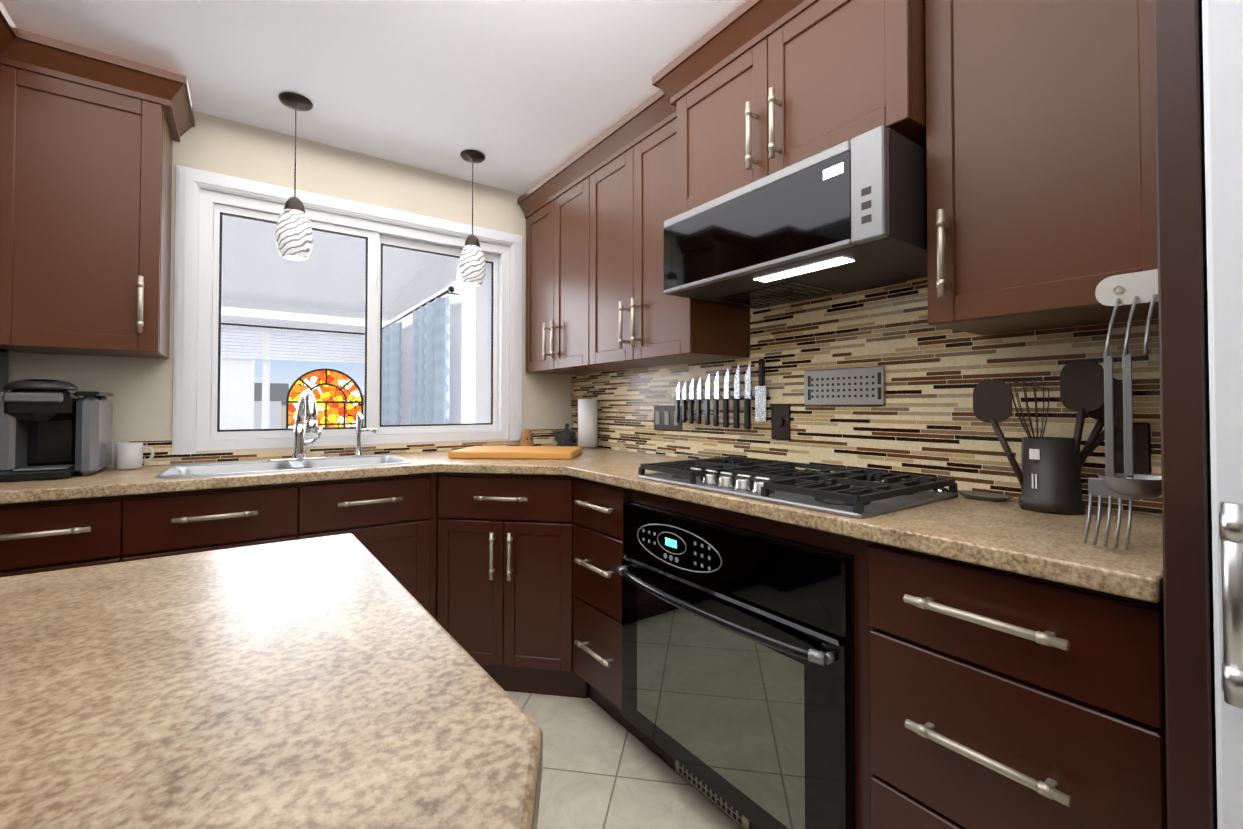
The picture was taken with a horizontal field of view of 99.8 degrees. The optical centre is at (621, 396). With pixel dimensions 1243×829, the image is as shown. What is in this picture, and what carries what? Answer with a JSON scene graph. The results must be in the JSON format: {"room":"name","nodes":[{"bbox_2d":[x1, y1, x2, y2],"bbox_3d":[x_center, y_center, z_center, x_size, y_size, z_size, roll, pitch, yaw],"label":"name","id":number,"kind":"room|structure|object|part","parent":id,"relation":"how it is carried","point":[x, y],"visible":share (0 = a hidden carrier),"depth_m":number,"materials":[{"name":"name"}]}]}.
{"room":"kitchen","nodes":[
{"label":"kitchen","id":0,"kind":"room"},
{"bbox_2d":[8,111,570,467],"bbox_3d":[-2.056,0.016,2.276,4.440,2.575,0.140,1,-1,-36],"label":"wall","id":1,"kind":"structure","parent":0,"point":[141,390],"depth_m":2.52,"materials":[{"name":"beige paint"}]},
{"bbox_2d":[0,1,19,188],"bbox_3d":[-2.428,-0.975,1.512,0.928,0.530,0.692,1,-1,-36],"label":"upper cabinet","id":2,"kind":"object","parent":1,"relation":"attached to","point":[9,33],"depth_m":1.77,"materials":[{"name":"brown wood"}]},
{"bbox_2d":[0,29,194,358],"bbox_3d":[-1.990,-0.701,2.008,0.511,1.062,0.387,1,-1,-36],"label":"upper cabinet","id":3,"kind":"object","parent":1,"relation":"attached to","point":[87,136],"depth_m":1.89,"materials":[{"name":"brown wood"}]},
{"bbox_2d":[172,165,521,454],"bbox_3d":[-1.314,-0.371,2.797,1.631,1.260,0.163,1,-1,-36],"label":"window","id":4,"kind":"structure","parent":1,"relation":"in","point":[214,206],"depth_m":2.61,"materials":[{"name":"white plastic"}]},
{"bbox_2d":[130,429,569,465],"bbox_3d":[-1.200,0.248,2.795,2.100,0.104,0.006,1,-1,-36],"label":"backsplash","id":5,"kind":"structure","parent":1,"relation":"attached to","point":[163,455],"depth_m":2.57,"materials":[{"name":"tile"}]},
{"bbox_2d":[220,318,364,429],"bbox_3d":[-4.169,0.189,4.420,4.100,2.300,0.110,1,-1,-36],"label":"wall","id":6,"kind":"structure","parent":0,"point":[231,378],"depth_m":4.85,"materials":[{"name":"white"}]},
{"bbox_2d":[221,328,364,363],"bbox_3d":[-3.120,-0.481,5.088,1.270,0.262,0.038,1,-1,-36],"label":"blind valance","id":7,"kind":"object","parent":6,"relation":"attached to","point":[336,345],"depth_m":5.03,"materials":[{"name":"white"}]},
{"bbox_2d":[286,368,362,427],"bbox_3d":[-2.934,0.090,5.196,0.669,0.744,0.022,1,-1,-36],"label":"stained glass","id":8,"kind":"object","parent":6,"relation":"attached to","point":[321,380],"depth_m":5.21,"materials":[{"name":"multicoloured glass"}]},
{"bbox_2d":[221,215,432,329],"bbox_3d":[-3.341,-0.995,3.281,4.100,0.570,2.958,1,-1,-36],"label":"ceiling","id":9,"kind":"structure","parent":0,"point":[262,280],"depth_m":4.25,"materials":[{"name":"white"}]},
{"bbox_2d":[221,286,458,334],"bbox_3d":[-2.567,-0.671,3.825,1.998,0.044,2.618,1,-1,-36],"label":"curtain rod","id":10,"kind":"object","parent":9,"relation":"attached to","point":[451,290],"depth_m":4.75,"materials":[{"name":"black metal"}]},
{"bbox_2d":[381,321,401,424],"bbox_3d":[-2.237,0.182,4.899,0.091,1.630,1.180,1,-1,-36],"label":"curtain","id":11,"kind":"object","parent":10,"relation":"hanging from","point":[393,352],"depth_m":4.53,"materials":[{"name":"fabric"}]},
{"bbox_2d":[411,295,449,424],"bbox_3d":[-1.358,0.162,3.671,0.091,1.630,0.760,1,-1,-36],"label":"curtain","id":12,"kind":"object","parent":10,"relation":"hanging from","point":[422,409],"depth_m":3.60,"materials":[{"name":"fabric"}]},
{"bbox_2d":[0,0,746,193],"bbox_3d":[-0.444,-1.337,-0.076,4.580,0.050,5.880,1,-1,-36],"label":"ceiling","id":13,"kind":"structure","parent":0,"point":[523,96],"depth_m":1.99,"materials":[{"name":"white paint"}]},
{"bbox_2d":[275,92,312,260],"bbox_3d":[-1.395,-0.932,2.236,0.138,0.679,0.138,1,-1,-36],"label":"pendant light","id":14,"kind":"object","parent":13,"relation":"hanging from","point":[294,235],"visible":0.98,"depth_m":2.20,"materials":[{"name":"white glass"}]},
{"bbox_2d":[458,149,485,285],"bbox_3d":[-0.777,-0.924,2.728,0.138,0.679,0.138,1,-1,-36],"label":"pendant light","id":15,"kind":"object","parent":13,"relation":"hanging from","point":[472,268],"visible":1,"depth_m":2.68,"materials":[{"name":"white glass"}]},
{"bbox_2d":[384,254,490,424],"bbox_3d":[-1.685,0.064,4.387,0.100,2.550,2.858,1,-1,-36],"label":"wall","id":16,"kind":"structure","parent":0,"point":[474,349],"depth_m":3.56,"materials":[{"name":"white paint"}]},
{"bbox_2d":[505,691,741,828],"bbox_3d":[-0.444,1.288,-0.121,4.580,0.050,5.880,1,-1,-36],"label":"floor","id":17,"kind":"structure","parent":0,"point":[602,769],"depth_m":1.76,"materials":[{"name":"tile"}]},
{"bbox_2d":[0,348,8,391],"bbox_3d":[-2.436,0.306,1.428,0.841,1.965,0.710,1,-1,-36],"label":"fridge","id":18,"kind":"object","parent":17,"relation":"on","point":[4,356],"depth_m":1.92,"materials":[{"name":"black metal"}]},
{"bbox_2d":[0,493,151,576],"bbox_3d":[-1.961,0.811,1.873,0.443,0.972,0.594,1,-1,-36],"label":"base cabinet","id":19,"kind":"object","parent":17,"relation":"on","point":[53,535],"depth_m":1.67,"materials":[{"name":"brown wood"}]},
{"bbox_2d":[152,481,319,557],"bbox_3d":[-1.626,0.815,2.113,0.619,0.972,0.594,1,-1,-36],"label":"base cabinet","id":20,"kind":"object","parent":17,"relation":"on","point":[190,521],"depth_m":1.90,"materials":[{"name":"brown wood"}]},
{"bbox_2d":[320,472,436,619],"bbox_3d":[-1.230,0.820,2.396,0.592,0.972,0.594,1,-1,-36],"label":"base cabinet","id":21,"kind":"object","parent":17,"relation":"on","point":[389,523],"depth_m":2.23,"materials":[{"name":"brown wood"}]},
{"bbox_2d":[436,472,588,697],"bbox_3d":[-0.444,0.825,2.691,1.033,0.971,1.033,1,-1,-36],"label":"base cabinet","id":22,"kind":"object","parent":17,"relation":"on","point":[504,603],"visible":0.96,"depth_m":2.27,"materials":[{"name":"brown wood"}]},
{"bbox_2d":[675,760,748,828],"bbox_3d":[0.281,1.251,1.674,0.005,0.072,0.325,1,-1,-36],"label":"floor vent","id":23,"kind":"object","parent":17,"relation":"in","point":[730,811],"visible":0.62,"depth_m":1.66,"materials":[{"name":"silver metal"}]},
{"bbox_2d":[573,477,1167,828],"bbox_3d":[0.507,0.807,1.648,0.695,0.971,1.772,1,-1,-36],"label":"base cabinet","id":24,"kind":"object","parent":17,"relation":"on","point":[986,697],"depth_m":1.20,"materials":[{"name":"brown wood"}]},
{"bbox_2d":[0,445,1163,602],"bbox_3d":[-0.506,0.300,1.566,2.452,0.038,2.805,1,-1,-36],"label":"countertop","id":25,"kind":"structure","parent":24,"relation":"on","point":[1010,535],"depth_m":1.21,"materials":[{"name":"stone"}]},
{"bbox_2d":[0,378,113,482],"bbox_3d":[-2.059,0.112,1.910,0.252,0.349,0.330,1,-1,-36],"label":"coffee maker","id":26,"kind":"object","parent":25,"relation":"on","point":[52,429],"visible":0.98,"depth_m":1.86,"materials":[{"name":"black plastic"}]},
{"bbox_2d":[115,442,154,469],"bbox_3d":[-1.957,0.237,2.104,0.120,0.105,0.083,1,-1,-36],"label":"mug","id":27,"kind":"object","parent":25,"relation":"on","point":[128,455],"visible":1,"depth_m":2.07,"materials":[{"name":"grey ceramic"}]},
{"bbox_2d":[155,455,411,477],"bbox_3d":[-1.398,0.378,2.243,0.874,0.185,0.494,1,-1,-36],"label":"double-bowl sink","id":28,"kind":"object","parent":25,"relation":"in","point":[215,469],"visible":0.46,"depth_m":2.24,"materials":[{"name":"silver metal"}]},
{"bbox_2d":[265,390,330,460],"bbox_3d":[-1.425,0.127,2.329,0.260,0.319,0.265,1,-1,-36],"label":"kitchen faucet","id":29,"kind":"object","parent":25,"relation":"on","point":[307,406],"visible":1,"depth_m":2.39,"materials":[{"name":"silver metal"}]},
{"bbox_2d":[354,412,376,456],"bbox_3d":[-1.241,0.183,2.551,0.100,0.215,0.116,1,-1,-36],"label":"tap","id":30,"kind":"object","parent":25,"relation":"on","point":[359,430],"visible":1,"depth_m":2.56,"materials":[{"name":"silver metal"}]},
{"bbox_2d":[448,446,582,458],"bbox_3d":[-0.521,0.282,2.669,0.600,0.034,0.360,0,-1,4],"label":"cutting board","id":31,"kind":"object","parent":25,"relation":"on","point":[521,452],"visible":1,"depth_m":2.51,"materials":[{"name":"brown wood"}]},
{"bbox_2d":[519,429,533,445],"bbox_3d":[-0.573,0.252,3.155,0.086,0.110,0.085,1,-1,-36],"label":"salt shaker","id":32,"kind":"object","parent":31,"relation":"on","point":[526,438],"visible":0.92,"depth_m":3.13,"materials":[{"name":"brown wood"}]},
{"bbox_2d":[554,423,575,445],"bbox_3d":[-0.356,0.238,3.273,0.140,0.143,0.140,1,-1,-36],"label":"mortar","id":33,"kind":"object","parent":25,"relation":"on","point":[565,438],"visible":1,"depth_m":3.23,"materials":[{"name":"stone"}]},
{"bbox_2d":[578,396,599,449],"bbox_3d":[-0.201,0.151,3.109,0.150,0.310,0.150,1,-1,-36],"label":"paper towel holder","id":34,"kind":"object","parent":25,"relation":"on","point":[587,423],"visible":0.88,"depth_m":3.06,"materials":[{"name":"white paper"}]},
{"bbox_2d":[638,456,958,518],"bbox_3d":[0.501,0.257,1.658,0.515,0.050,0.835,1,-1,-36],"label":"gas cooktop","id":35,"kind":"object","parent":25,"relation":"in","point":[858,493],"visible":1,"depth_m":1.48,"materials":[{"name":"silver metal"}]},
{"bbox_2d":[931,487,1012,500],"bbox_3d":[0.968,0.267,1.446,0.086,0.022,0.191,1,-1,-36],"label":"spoon rest","id":36,"kind":"object","parent":25,"relation":"on","point":[985,496],"visible":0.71,"depth_m":1.44,"materials":[{"name":"silver metal"}]},
{"bbox_2d":[973,360,1122,514],"bbox_3d":[1.033,0.096,1.274,0.162,0.360,0.288,1,-1,-36],"label":"utensil crock","id":37,"kind":"object","parent":25,"relation":"on","point":[1048,475],"visible":0.96,"depth_m":1.24,"materials":[{"name":"grey plastic"}]},
{"bbox_3d":[0.461,0.767,1.696,0.675,0.772,0.872,1,-1,-36],"label":"built-in oven","id":38,"kind":"part","parent":24,"relation":"part of","materials":[{"name":"black glass"}]},
{"bbox_2d":[1153,0,1217,828],"bbox_3d":[1.056,0.010,0.927,0.662,2.540,0.044,1,-1,-36],"label":"end panel","id":39,"kind":"object","parent":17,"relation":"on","point":[1186,472],"visible":0.57,"depth_m":0.73,"materials":[{"name":"brown wood"}]},
{"bbox_3d":[-0.769,0.772,-0.560,1.750,0.967,1.850,1,-1,-36],"label":"kitchen island","id":40,"kind":"object","parent":17,"relation":"on","visible":0},
{"bbox_2d":[0,533,542,828],"bbox_3d":[-0.740,0.269,-0.408,2.063,0.042,2.150,1,-1,-36],"label":"island countertop","id":41,"kind":"structure","parent":40,"relation":"on","point":[344,681],"depth_m":0.45,"materials":[{"name":"stone"}]},
{"bbox_2d":[603,448,1161,515],"bbox_3d":[1.362,-0.003,1.193,0.140,2.575,5.600,1,-1,-36],"label":"wall","id":42,"kind":"structure","parent":0,"point":[878,481],"depth_m":1.31,"materials":[{"name":"beige paint"}]},
{"bbox_2d":[517,102,749,373],"bbox_3d":[-0.046,-0.689,2.707,0.397,1.062,1.474,1,-1,-36],"label":"upper cabinet","id":43,"kind":"object","parent":42,"relation":"attached to","point":[596,300],"depth_m":2.50,"materials":[{"name":"brown wood"}]},
{"bbox_2d":[654,406,681,430],"bbox_3d":[0.235,0.108,2.627,0.010,0.120,0.207,1,-1,-36],"label":"switch plate","id":44,"kind":"object","parent":42,"relation":"attached to","point":[664,417],"visible":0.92,"depth_m":2.63,"materials":[{"name":"brown metal"}]},
{"bbox_2d":[672,359,768,429],"bbox_3d":[0.419,-0.006,2.350,0.034,0.290,0.580,1,-1,-36],"label":"knives","id":45,"kind":"object","parent":42,"relation":"attached to","point":[760,392],"visible":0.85,"depth_m":2.28,"materials":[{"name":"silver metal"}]},
{"bbox_2d":[771,404,789,439],"bbox_3d":[0.628,0.100,2.074,0.014,0.140,0.090,1,-1,-36],"label":"dimmer switch","id":46,"kind":"object","parent":42,"relation":"attached to","point":[780,421],"visible":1,"depth_m":2.07,"materials":[{"name":"brown plastic"}]},
{"bbox_2d":[645,0,948,227],"bbox_3d":[0.603,-0.957,1.740,0.472,0.558,1.007,1,-1,-36],"label":"upper cabinet","id":47,"kind":"object","parent":42,"relation":"attached to","point":[775,85],"depth_m":1.58,"materials":[{"name":"brown wood"}]},
{"bbox_2d":[664,125,926,308],"bbox_3d":[0.592,-0.523,1.711,0.512,0.303,0.805,1,-1,-36],"label":"over-the-range microwave","id":48,"kind":"object","parent":47,"relation":"attached to","point":[847,216],"visible":1,"depth_m":1.47,"materials":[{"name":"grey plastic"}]},
{"bbox_2d":[804,366,884,405],"bbox_3d":[0.784,-0.035,1.862,0.008,0.133,0.310,1,-1,-36],"label":"air vent","id":49,"kind":"object","parent":42,"relation":"in","point":[859,386],"visible":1,"depth_m":1.85,"materials":[{"name":"grey metal"}]},
{"bbox_2d":[570,277,1161,514],"bbox_3d":[0.491,-0.202,2.289,0.007,0.988,2.810,1,-1,-36],"label":"tile backsplash","id":50,"kind":"structure","parent":42,"relation":"attached to","point":[924,421],"depth_m":1.72,"materials":[{"name":"tile"}]},
{"bbox_2d":[905,0,1158,334],"bbox_3d":[1.015,-0.714,1.223,0.397,1.062,0.453,1,-1,-36],"label":"upper cabinet","id":51,"kind":"object","parent":42,"relation":"attached to","point":[1028,126],"depth_m":1.14,"materials":[{"name":"brown wood"}]},
{"bbox_2d":[1083,269,1161,549],"bbox_3d":[0.926,0.012,0.947,0.160,0.503,0.132,1,-1,-36],"label":"utensils","id":52,"kind":"object","parent":42,"relation":"attached to","point":[1133,289],"visible":0.77,"depth_m":0.94,"materials":[{"name":"silver metal"}]},
{"bbox_2d":[1114,422,1150,474],"bbox_3d":[1.215,0.123,1.258,0.008,0.125,0.080,1,-1,-36],"label":"electrical outlet plate","id":53,"kind":"object","parent":42,"relation":"attached to","point":[1141,449],"visible":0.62,"depth_m":1.24,"materials":[{"name":"brown plastic"}]},
{"bbox_2d":[1202,0,1242,828],"bbox_3d":[1.308,0.164,0.528,0.713,2.220,0.886,1,-1,-36],"label":"refrigerator","id":54,"kind":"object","parent":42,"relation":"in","point":[1222,24],"depth_m":0.70,"materials":[{"name":"white metal"}]},
{"label":"outside","id":55,"kind":"structure","parent":0,"visible":0},
{"bbox_2d":[221,328,364,427],"bbox_3d":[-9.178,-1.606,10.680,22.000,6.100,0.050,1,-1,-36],"label":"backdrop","id":56,"kind":"structure","parent":55,"point":[357,375],"depth_m":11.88,"materials":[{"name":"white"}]},
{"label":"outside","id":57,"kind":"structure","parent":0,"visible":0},
{"bbox_2d":[254,383,288,428],"bbox_3d":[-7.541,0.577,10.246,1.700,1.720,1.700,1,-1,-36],"label":"house","id":58,"kind":"structure","parent":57,"point":[280,394],"depth_m":10.00,"materials":[{"name":"grey"}]}
]}

